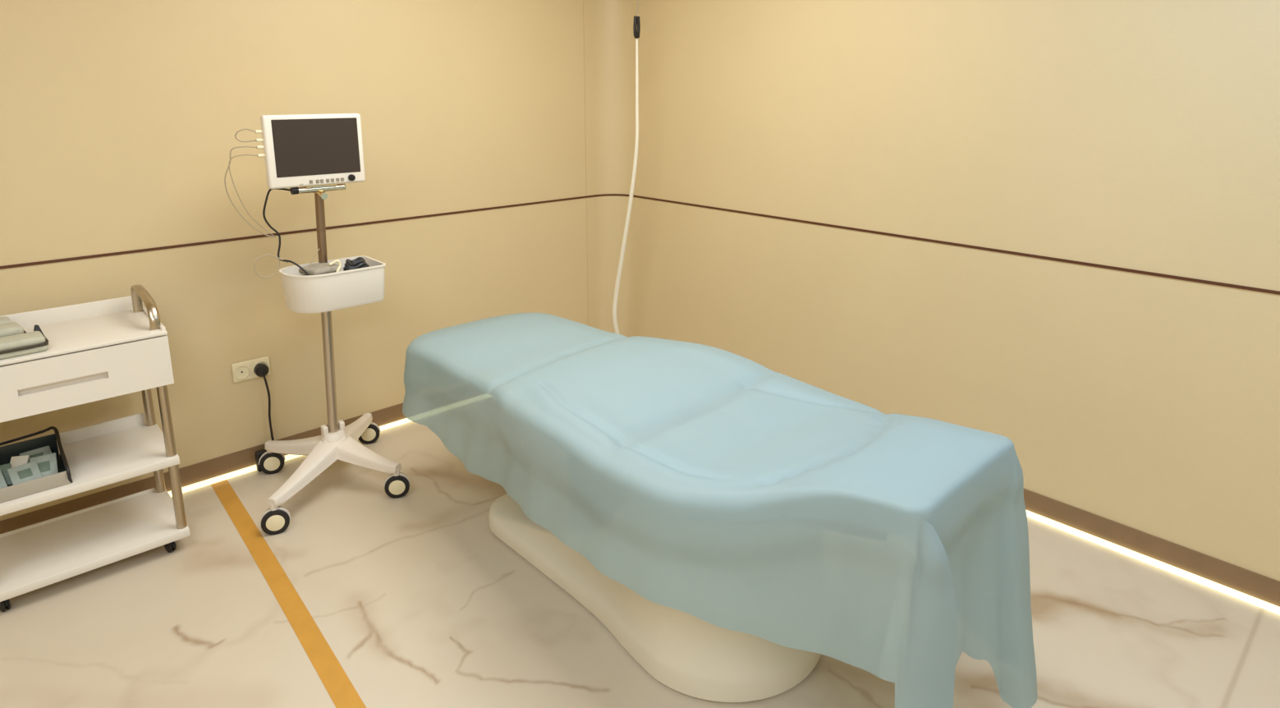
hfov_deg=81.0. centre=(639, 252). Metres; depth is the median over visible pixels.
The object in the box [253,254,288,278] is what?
lead
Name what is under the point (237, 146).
lead
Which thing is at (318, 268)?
pressure cuff
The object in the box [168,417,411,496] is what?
led strip
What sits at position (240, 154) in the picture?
lead
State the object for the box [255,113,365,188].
patient monitor
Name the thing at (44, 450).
pouch
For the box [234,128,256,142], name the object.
lead
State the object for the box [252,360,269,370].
outlet
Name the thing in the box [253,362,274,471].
power cord
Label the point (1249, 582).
baseboard
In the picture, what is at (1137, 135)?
wall
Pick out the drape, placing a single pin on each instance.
(721, 488)
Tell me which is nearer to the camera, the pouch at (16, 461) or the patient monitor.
the pouch at (16, 461)
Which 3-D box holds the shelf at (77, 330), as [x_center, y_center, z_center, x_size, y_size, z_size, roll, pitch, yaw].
[-1.930,0.255,2.450,0.584,0.062,0.393,-11,16,-42]
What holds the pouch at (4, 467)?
in the tray
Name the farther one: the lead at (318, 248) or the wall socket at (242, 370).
the wall socket at (242, 370)
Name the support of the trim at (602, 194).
attached to the wall at (120, 120)
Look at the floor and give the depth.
2.29 m
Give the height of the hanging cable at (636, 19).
2.632 m
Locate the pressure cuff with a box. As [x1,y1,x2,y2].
[298,259,341,275]
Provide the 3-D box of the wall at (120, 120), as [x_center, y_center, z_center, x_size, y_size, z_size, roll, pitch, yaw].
[-2.017,-0.289,2.700,5.108,2.620,0.167,-11,16,-42]
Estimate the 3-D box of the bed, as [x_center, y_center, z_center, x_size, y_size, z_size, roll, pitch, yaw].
[-0.008,0.706,2.398,0.721,0.804,2.020,-11,16,-42]
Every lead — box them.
[224,146,276,238]
[229,154,275,236]
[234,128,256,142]
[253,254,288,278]
[309,247,319,267]
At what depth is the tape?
2.37 m
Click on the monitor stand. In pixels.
(325, 293)
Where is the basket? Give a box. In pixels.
[279,255,385,313]
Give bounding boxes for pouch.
[0,463,12,485]
[0,468,7,488]
[7,460,42,485]
[9,454,29,467]
[19,445,51,463]
[29,452,58,477]
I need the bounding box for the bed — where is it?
[488,493,821,701]
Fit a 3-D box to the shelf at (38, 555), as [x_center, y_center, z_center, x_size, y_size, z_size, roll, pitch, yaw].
[-1.934,0.995,2.607,0.562,0.040,0.393,-11,16,-42]
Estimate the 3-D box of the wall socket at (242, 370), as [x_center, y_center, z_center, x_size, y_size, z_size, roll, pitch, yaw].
[-1.641,0.492,3.164,0.148,0.085,0.014,-11,16,-42]
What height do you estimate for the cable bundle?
0.100 m
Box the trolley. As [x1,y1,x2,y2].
[0,284,190,611]
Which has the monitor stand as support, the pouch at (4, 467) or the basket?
the basket
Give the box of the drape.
[402,312,1037,707]
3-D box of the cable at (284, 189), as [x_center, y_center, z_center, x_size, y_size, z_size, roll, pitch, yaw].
[-1.315,-0.069,2.807,0.154,0.356,0.058,-2,12,-8]
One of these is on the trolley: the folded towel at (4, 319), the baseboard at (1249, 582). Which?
the folded towel at (4, 319)
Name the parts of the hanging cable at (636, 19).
cord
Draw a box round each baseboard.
[0,403,406,533]
[1023,488,1279,606]
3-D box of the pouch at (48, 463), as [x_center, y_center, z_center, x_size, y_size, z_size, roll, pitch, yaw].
[-1.938,0.697,2.436,0.068,0.061,0.065,-9,15,-36]
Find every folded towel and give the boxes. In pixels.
[0,316,11,324]
[0,321,26,337]
[0,330,48,359]
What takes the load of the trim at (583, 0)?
attached to the wall at (120, 120)
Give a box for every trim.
[0,193,614,269]
[582,0,588,325]
[614,193,1279,294]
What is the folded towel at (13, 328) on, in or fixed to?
on the trolley
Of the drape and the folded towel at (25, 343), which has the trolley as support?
the folded towel at (25, 343)
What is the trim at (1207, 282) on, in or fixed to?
attached to the wall at (1137, 135)
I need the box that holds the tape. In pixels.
[211,479,366,707]
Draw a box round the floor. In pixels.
[0,421,1279,707]
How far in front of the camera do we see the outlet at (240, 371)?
3.14 m
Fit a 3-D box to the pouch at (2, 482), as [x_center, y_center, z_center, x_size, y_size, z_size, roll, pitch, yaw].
[-2.034,0.719,2.336,0.059,0.060,0.080,9,15,35]
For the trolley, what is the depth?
2.52 m
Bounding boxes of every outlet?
[233,364,250,379]
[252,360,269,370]
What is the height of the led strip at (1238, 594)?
0.019 m
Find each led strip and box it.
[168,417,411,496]
[1026,509,1279,614]
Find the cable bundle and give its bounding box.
[343,256,369,270]
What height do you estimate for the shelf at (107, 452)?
0.074 m
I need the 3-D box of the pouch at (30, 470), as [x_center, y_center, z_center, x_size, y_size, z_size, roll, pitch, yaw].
[-1.964,0.707,2.392,0.056,0.049,0.075,10,16,38]
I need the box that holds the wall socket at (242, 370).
[231,355,270,382]
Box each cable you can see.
[262,188,309,275]
[612,0,640,334]
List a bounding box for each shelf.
[0,295,167,365]
[0,412,179,515]
[0,487,190,601]
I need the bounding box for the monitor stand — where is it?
[258,183,410,534]
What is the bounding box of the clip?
[33,324,45,337]
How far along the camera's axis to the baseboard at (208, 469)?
3.06 m
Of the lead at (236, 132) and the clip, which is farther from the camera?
the lead at (236, 132)
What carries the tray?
on the trolley
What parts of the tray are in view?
panel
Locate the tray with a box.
[0,426,73,503]
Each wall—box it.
[0,0,615,520]
[613,0,1279,581]

